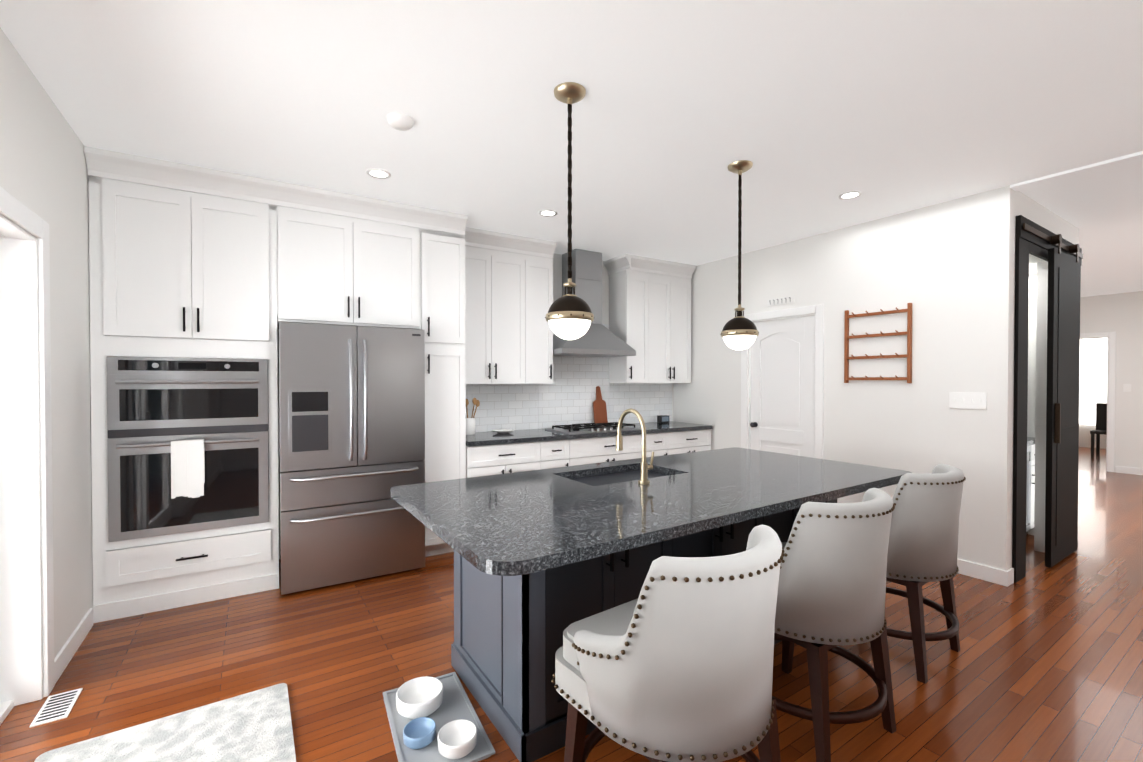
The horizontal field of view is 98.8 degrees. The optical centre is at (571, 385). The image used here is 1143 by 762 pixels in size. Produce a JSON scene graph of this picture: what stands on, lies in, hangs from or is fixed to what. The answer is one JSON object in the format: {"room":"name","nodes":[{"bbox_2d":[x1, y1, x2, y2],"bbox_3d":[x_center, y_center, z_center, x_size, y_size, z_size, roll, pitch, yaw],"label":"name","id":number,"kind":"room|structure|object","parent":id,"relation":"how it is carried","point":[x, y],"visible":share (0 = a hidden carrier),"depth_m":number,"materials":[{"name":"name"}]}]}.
{"room":"kitchen","nodes":[
{"label":"kitchen","id":0,"kind":"room"},
{"bbox_2d":[0,28,92,660],"bbox_3d":[-1.573,0.032,0.821,0.160,2.760,6.540,0,1,-33],"label":"wall","id":1,"kind":"structure","parent":0,"point":[43,171],"depth_m":2.45,"materials":[{"name":"white paint"}]},
{"bbox_2d":[0,234,13,724],"bbox_3d":[-1.962,0.389,1.359,0.088,2.034,1.786,0,1,-33],"label":"door frame","id":2,"kind":"structure","parent":1,"relation":"in","point":[6,707],"depth_m":2.08,"materials":[{"name":"white wood"}]},
{"bbox_2d":[0,187,54,705],"bbox_3d":[-1.927,0.336,1.381,0.176,2.140,2.000,0,1,-33],"label":"door frame","id":3,"kind":"structure","parent":1,"relation":"attached to","point":[26,569],"depth_m":2.15,"materials":[{"name":"white wood"}]},
{"bbox_2d":[54,608,92,683],"bbox_3d":[-2.595,1.340,2.557,0.014,0.105,0.680,0,1,-33],"label":"baseboard","id":4,"kind":"structure","parent":1,"relation":"attached to","point":[67,652],"depth_m":2.52,"materials":[{"name":"white wood"}]},
{"bbox_2d":[277,253,672,558],"bbox_3d":[-0.977,-0.013,4.775,5.701,2.760,0.339,0,1,-33],"label":"wall","id":5,"kind":"structure","parent":0,"point":[557,276],"depth_m":5.19,"materials":[{"name":"white paint"}]},
{"bbox_2d":[465,227,556,383],"bbox_3d":[-0.665,-0.702,4.638,0.993,1.362,0.429,0,1,-33],"label":"upper cabinet","id":6,"kind":"object","parent":5,"relation":"attached to","point":[508,303],"visible":0.88,"depth_m":4.54,"materials":[{"name":"white wood"}]},
{"bbox_2d":[553,249,635,356],"bbox_3d":[0.168,-0.854,5.077,0.904,1.076,0.516,0,1,-33],"label":"hood chimney","id":7,"kind":"object","parent":5,"relation":"attached to","point":[597,339],"visible":0.62,"depth_m":5.03,"materials":[{"name":"silver metal"}]},
{"bbox_2d":[603,254,695,382],"bbox_3d":[0.898,-0.713,5.585,1.038,1.362,0.430,0,1,-33],"label":"upper cabinet","id":8,"kind":"object","parent":5,"relation":"attached to","point":[650,311],"visible":0.98,"depth_m":5.45,"materials":[{"name":"white wood"}]},
{"bbox_2d":[466,324,671,431],"bbox_3d":[0.025,-0.124,5.290,2.829,1.129,0.108,0,1,-33],"label":"tile backsplash","id":9,"kind":"structure","parent":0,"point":[567,396],"depth_m":5.24,"materials":[{"name":"white tile"}]},
{"bbox_2d":[0,447,1142,761],"bbox_3d":[4.698,1.415,5.025,16.800,0.100,6.800,0,1,-33],"label":"floor","id":10,"kind":"structure","parent":0,"point":[1044,665],"depth_m":2.44,"materials":[{"name":"brown wood"}]},
{"bbox_2d":[29,688,82,727],"bbox_3d":[-2.234,1.393,2.131,0.110,0.007,0.230,0,1,-33],"label":"floor vent","id":11,"kind":"object","parent":10,"relation":"in","point":[59,706],"visible":1,"depth_m":2.12,"materials":[{"name":"white metal"}]},
{"bbox_2d":[34,683,295,761],"bbox_3d":[-1.308,1.395,1.518,0.808,0.015,1.310,0,1,-33],"label":"rug","id":12,"kind":"object","parent":10,"relation":"on","point":[255,726],"visible":0.87,"depth_m":1.92,"materials":[{"name":"white fabric"}]},
{"bbox_2d":[84,146,467,622],"bbox_3d":[-1.981,0.004,3.676,2.280,2.752,0.768,0,1,-33],"label":"cabinet","id":13,"kind":"object","parent":10,"relation":"on","point":[187,261],"visible":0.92,"depth_m":3.21,"materials":[{"name":"white wood"}]},
{"bbox_2d":[107,356,268,541],"bbox_3d":[-2.524,0.370,3.321,0.824,1.097,0.689,0,1,-33],"label":"double wall oven","id":14,"kind":"object","parent":13,"relation":"in","point":[156,406],"visible":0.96,"depth_m":3.07,"materials":[{"name":"silver metal"}]},
{"bbox_2d":[171,439,204,498],"bbox_3d":[-2.376,0.514,3.037,0.162,0.359,0.060,0,1,-33],"label":"towel","id":15,"kind":"object","parent":14,"relation":"hanging from","point":[188,468],"visible":0.98,"depth_m":3.02,"materials":[{"name":"white fabric"}]},
{"bbox_2d":[279,322,424,594],"bbox_3d":[-1.680,0.479,3.730,0.955,1.800,0.880,0,1,-33],"label":"fridge","id":16,"kind":"object","parent":10,"relation":"on","point":[352,421],"visible":0.96,"depth_m":3.38,"materials":[{"name":"silver metal"}]},
{"bbox_2d":[383,672,494,761],"bbox_3d":[-0.571,1.391,2.036,0.330,0.012,0.580,0,1,-28],"label":"pet mat","id":17,"kind":"object","parent":10,"relation":"on","point":[456,704],"visible":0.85,"depth_m":2.03,"materials":[{"name":"grey plastic"}]},
{"bbox_2d":[403,717,435,748],"bbox_3d":[-0.597,1.367,1.925,0.124,0.050,0.124,0,1,-33],"label":"pet bowl","id":18,"kind":"object","parent":17,"relation":"on","point":[419,733],"visible":1,"depth_m":1.93,"materials":[{"name":"blue ceramic"}]},
{"bbox_2d":[396,676,442,718],"bbox_3d":[-0.656,1.352,2.120,0.195,0.075,0.195,0,1,-33],"label":"pet bowl","id":19,"kind":"object","parent":17,"relation":"on","point":[418,697],"visible":0.98,"depth_m":2.13,"materials":[{"name":"white ceramic"}]},
{"bbox_2d":[437,719,476,758],"bbox_3d":[-0.439,1.362,1.885,0.148,0.060,0.147,0,1,-33],"label":"pet bowl","id":20,"kind":"object","parent":17,"relation":"on","point":[457,739],"visible":0.98,"depth_m":1.89,"materials":[{"name":"white ceramic"}]},
{"bbox_2d":[466,441,553,477],"bbox_3d":[-0.694,0.931,4.455,0.739,0.880,0.734,0,1,-33],"label":"base cabinet","id":21,"kind":"object","parent":10,"relation":"on","point":[485,460],"depth_m":4.22,"materials":[{"name":"white wood"}]},
{"bbox_2d":[466,421,712,446],"bbox_3d":[0.195,0.465,5.018,2.851,0.040,0.760,0,1,-33],"label":"countertop","id":22,"kind":"structure","parent":21,"relation":"on","point":[495,438],"depth_m":4.63,"materials":[{"name":"stone"}]},
{"bbox_2d":[466,398,479,434],"bbox_3d":[-0.953,0.278,4.569,0.198,0.341,0.174,0,1,-33],"label":"utensil crock","id":23,"kind":"object","parent":22,"relation":"on","point":[470,425],"visible":0.75,"depth_m":4.51,"materials":[{"name":"white ceramic"}]},
{"bbox_2d":[492,429,513,433],"bbox_3d":[-0.649,0.433,4.663,0.210,0.028,0.210,0,1,-33],"label":"plate","id":24,"kind":"object","parent":22,"relation":"on","point":[502,431],"visible":1,"depth_m":4.63,"materials":[{"name":"white ceramic"}]},
{"bbox_2d":[545,422,639,433],"bbox_3d":[0.218,0.421,5.007,0.876,0.046,0.500,0,1,-33],"label":"gas cooktop","id":25,"kind":"object","parent":22,"relation":"in","point":[585,428],"visible":1,"depth_m":4.88,"materials":[{"name":"silver metal"}]},
{"bbox_2d":[593,386,607,422],"bbox_3d":[0.311,0.219,5.410,0.166,0.437,0.089,0,1,-33],"label":"paddle cutting board","id":26,"kind":"object","parent":22,"relation":"on","point":[599,409],"visible":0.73,"depth_m":5.40,"materials":[{"name":"brown wood"}]},
{"bbox_2d":[657,415,668,422],"bbox_3d":[1.087,0.392,5.801,0.132,0.085,0.076,0,1,-33],"label":"radio","id":27,"kind":"object","parent":22,"relation":"on","point":[662,418],"visible":1,"depth_m":5.77,"materials":[{"name":"black plastic"}]},
{"bbox_2d":[553,438,581,467],"bbox_3d":[-0.309,0.929,4.707,0.419,0.880,0.734,0,1,-33],"label":"base cabinet","id":28,"kind":"object","parent":10,"relation":"on","point":[568,452],"depth_m":4.52,"materials":[{"name":"white wood"}]},
{"bbox_2d":[582,433,653,464],"bbox_3d":[0.192,0.925,5.035,1.019,0.880,0.734,0,1,-33],"label":"base cabinet","id":29,"kind":"object","parent":10,"relation":"on","point":[596,449],"depth_m":4.79,"materials":[{"name":"white wood"}]},
{"bbox_2d":[391,447,911,761],"bbox_3d":[0.512,0.933,2.501,2.503,0.920,1.190,0,1,-33],"label":"kitchen island","id":30,"kind":"object","parent":10,"relation":"on","point":[544,559],"visible":0.62,"depth_m":2.02,"materials":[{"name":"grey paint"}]},
{"bbox_2d":[616,408,653,484],"bbox_3d":[0.318,0.292,2.463,0.094,0.360,0.237,0,1,-33],"label":"brass faucet","id":31,"kind":"object","parent":30,"relation":"on","point":[645,467],"visible":1,"depth_m":2.38,"materials":[{"name":"gold metal"}]},
{"bbox_2d":[654,432,673,455],"bbox_3d":[0.694,0.921,5.363,0.419,0.880,0.734,0,1,-33],"label":"base cabinet","id":32,"kind":"object","parent":10,"relation":"on","point":[663,442],"depth_m":5.13,"materials":[{"name":"white wood"}]},
{"bbox_2d":[551,525,784,761],"bbox_3d":[0.315,0.916,1.508,0.634,0.975,0.617,0,1,-33],"label":"stool","id":33,"kind":"object","parent":10,"relation":"on","point":[673,662],"visible":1,"depth_m":1.25,"materials":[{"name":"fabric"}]},
{"bbox_2d":[674,429,710,453],"bbox_3d":[1.075,0.918,5.613,0.731,0.880,0.734,0,1,-33],"label":"base cabinet","id":34,"kind":"object","parent":10,"relation":"on","point":[693,440],"depth_m":5.34,"materials":[{"name":"white wood"}]},
{"bbox_2d":[772,488,895,761],"bbox_3d":[0.987,0.910,2.062,0.634,0.975,0.618,0,1,-33],"label":"stool","id":35,"kind":"object","parent":10,"relation":"on","point":[831,594],"visible":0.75,"depth_m":1.79,"materials":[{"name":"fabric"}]},
{"bbox_2d":[886,464,965,683],"bbox_3d":[1.711,0.904,2.625,0.634,0.975,0.618,0,1,-33],"label":"stool","id":36,"kind":"object","parent":10,"relation":"on","point":[923,541],"visible":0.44,"depth_m":2.35,"materials":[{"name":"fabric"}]},
{"bbox_2d":[1026,445,1034,534],"bbox_3d":[3.779,0.941,4.466,0.358,0.860,0.554,0,1,-33],"label":"base cabinet","id":37,"kind":"object","parent":10,"relation":"on","point":[1030,500],"depth_m":4.30,"materials":[{"name":"white"}]},
{"bbox_2d":[1027,437,1034,444],"bbox_3d":[3.571,0.493,4.317,1.304,0.040,0.566,0,1,-33],"label":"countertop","id":38,"kind":"structure","parent":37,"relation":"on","point":[1030,440],"depth_m":4.29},
{"bbox_2d":[1090,403,1106,457],"bbox_3d":[9.806,0.821,8.900,0.460,1.000,0.460,0,1,-33],"label":"chair","id":39,"kind":"object","parent":10,"relation":"on","point":[1101,418],"visible":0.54,"depth_m":9.12,"materials":[{"name":"black wood"}]},
{"bbox_2d":[0,0,1142,296],"bbox_3d":[4.698,-1.445,4.993,16.800,0.100,6.800,0,1,-33],"label":"ceiling","id":40,"kind":"structure","parent":0,"point":[810,110],"depth_m":2.38,"materials":[{"name":"white paint"}]},
{"bbox_2d":[366,168,390,178],"bbox_3d":[-1.246,-1.372,3.166,0.150,0.006,0.150,0,1,-33],"label":"recessed light","id":41,"kind":"object","parent":40,"relation":"in","point":[377,173],"visible":1,"depth_m":3.16,"materials":[{"name":"white plastic"}]},
{"bbox_2d":[387,113,413,130],"bbox_3d":[-0.878,-1.350,2.514,0.130,0.034,0.130,0,1,-33],"label":"smoke detector","id":42,"kind":"object","parent":40,"relation":"attached to","point":[400,121],"visible":1,"depth_m":2.48,"materials":[{"name":"white plastic"}]},
{"bbox_2d":[539,210,556,216],"bbox_3d":[-0.188,-1.380,3.912,0.150,0.006,0.150,0,1,-33],"label":"recessed light","id":43,"kind":"object","parent":40,"relation":"in","point":[548,212],"visible":1,"depth_m":3.91,"materials":[{"name":"white plastic"}]},
{"bbox_2d":[545,82,593,339],"bbox_3d":[-0.008,-0.789,2.279,0.232,1.149,0.231,0,1,-33],"label":"pendant light","id":44,"kind":"object","parent":40,"relation":"hanging from","point":[569,315],"visible":1,"depth_m":2.23,"materials":[{"name":"brown metal"}]},
{"bbox_2d":[720,160,758,349],"bbox_3d":[1.050,-0.798,3.058,0.232,1.149,0.231,0,1,-33],"label":"pendant light","id":45,"kind":"object","parent":40,"relation":"hanging from","point":[739,332],"visible":1,"depth_m":3.02,"materials":[{"name":"brown metal"}]},
{"bbox_2d":[838,191,861,198],"bbox_3d":[2.010,-1.376,3.535,0.150,0.006,0.150,0,1,-33],"label":"recessed light","id":46,"kind":"object","parent":40,"relation":"in","point":[849,195],"visible":1,"depth_m":3.53,"materials":[{"name":"white plastic"}]},
{"bbox_2d":[1010,151,1142,190],"bbox_3d":[3.812,-1.355,2.239,0.120,0.018,2.760,0,1,-33],"label":"soffit beam","id":47,"kind":"structure","parent":40,"relation":"attached to","point":[1104,165],"depth_m":3.10,"materials":[{"name":"white paint"}]},
{"bbox_2d":[673,185,1015,570],"bbox_3d":[2.164,-0.013,4.772,0.120,2.760,3.260,0,1,-33],"label":"wall","id":48,"kind":"structure","parent":0,"point":[946,269],"depth_m":3.90,"materials":[{"name":"white paint"}]},
{"bbox_2d":[767,295,794,306],"bbox_3d":[2.054,-0.833,4.811,0.008,0.070,0.300,0,1,-33],"label":"sign","id":49,"kind":"object","parent":48,"relation":"attached to","point":[781,301],"visible":1,"depth_m":4.80,"materials":[{"name":"white"}]},
{"bbox_2d":[750,315,814,457],"bbox_3d":[2.055,0.349,4.837,0.106,2.018,0.708,0,1,-33],"label":"pantry door","id":50,"kind":"structure","parent":48,"relation":"in","point":[782,386],"depth_m":4.82,"materials":[{"name":"white wood"}]},
{"bbox_2d":[741,304,823,458],"bbox_3d":[2.097,0.309,4.863,0.136,2.115,0.890,0,1,-33],"label":"door frame","id":51,"kind":"structure","parent":48,"relation":"attached to","point":[804,311],"depth_m":4.57,"materials":[{"name":"white wood"}]},
{"bbox_2d":[844,303,911,382],"bbox_3d":[2.512,-0.340,4.053,0.077,0.630,0.510,0,1,-33],"label":"peg rack","id":52,"kind":"object","parent":48,"relation":"attached to","point":[908,355],"visible":1,"depth_m":4.03,"materials":[{"name":"brown wood"}]},
{"bbox_2d":[949,392,986,409],"bbox_3d":[2.879,0.106,3.559,0.012,0.120,0.220,0,1,-33],"label":"light switch","id":53,"kind":"object","parent":48,"relation":"attached to","point":[969,400],"visible":1,"depth_m":3.55,"materials":[{"name":"white plastic"}]},
{"bbox_2d":[957,559,1010,586],"bbox_3d":[2.650,1.324,3.926,0.017,0.105,1.314,0,1,-33],"label":"baseboard","id":54,"kind":"structure","parent":48,"relation":"attached to","point":[986,573],"depth_m":3.48,"materials":[{"name":"white"}]},
{"bbox_2d":[1012,191,1075,552],"bbox_3d":[3.504,-0.006,4.204,1.500,2.760,0.840,0,1,-33],"label":"wall","id":55,"kind":"structure","parent":0,"point":[1027,207],"depth_m":4.06,"materials":[{"name":"white paint"}]},
{"bbox_2d":[1012,215,1081,582],"bbox_3d":[3.774,0.092,3.861,1.585,2.570,0.029,0,1,-33],"label":"doorway frame","id":56,"kind":"object","parent":55,"relation":"attached to","point":[1027,243],"visible":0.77,"depth_m":3.47,"materials":[{"name":"black wood"}]},
{"bbox_2d":[1023,223,1082,567],"bbox_3d":[3.803,0.105,3.812,1.530,2.515,0.085,0,1,-33],"label":"door","id":57,"kind":"structure","parent":55,"relation":"in","point":[1062,409],"depth_m":3.79,"materials":[{"name":"black wood"}]},
{"bbox_2d":[1076,227,1078,243],"bbox_3d":[3.815,-0.018,5.244,0.120,2.760,2.240,0,1,-33],"label":"wall","id":58,"kind":"structure","parent":0,"point":[1077,229],"depth_m":4.30,"materials":[{"name":"white paint"}]},
{"bbox_2d":[1079,291,1142,471],"bbox_3d":[8.905,-0.037,6.926,0.140,2.760,5.000,0,1,-33],"label":"wall","id":59,"kind":"structure","parent":0,"point":[1120,315],"depth_m":7.50,"materials":[{"name":"white paint"}]},
{"bbox_2d":[1079,338,1107,423],"bbox_3d":[10.860,-0.097,10.476,0.040,1.800,1.800,0,1,-33],"label":"room window","id":60,"kind":"structure","parent":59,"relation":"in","point":[1093,375],"depth_m":10.31,"materials":[{"name":"white glass"}]},
{"bbox_2d":[1080,332,1115,471],"bbox_3d":[8.116,0.244,7.996,0.019,2.175,1.020,0,1,-33],"label":"door frame","id":61,"kind":"structure","parent":59,"relation":"attached to","point":[1111,355],"depth_m":7.60,"materials":[{"name":"white"}]},
{"bbox_2d":[1123,384,1130,391],"bbox_3d":[8.463,0.027,7.462,0.012,0.120,0.080,0,1,-33],"label":"light switch","id":62,"kind":"object","parent":59,"relation":"attached to","point":[1126,387],"visible":1,"depth_m":7.46,"materials":[{"name":"white plastic"}]},
{"bbox_2d":[1115,466,1142,474],"bbox_3d":[9.297,1.299,6.200,0.017,0.105,3.270,0,1,-33],"label":"baseboard","id":63,"kind":"structure","parent":59,"relation":"attached to","point":[1119,469],"depth_m":7.44,"materials":[{"name":"white"}]}
]}

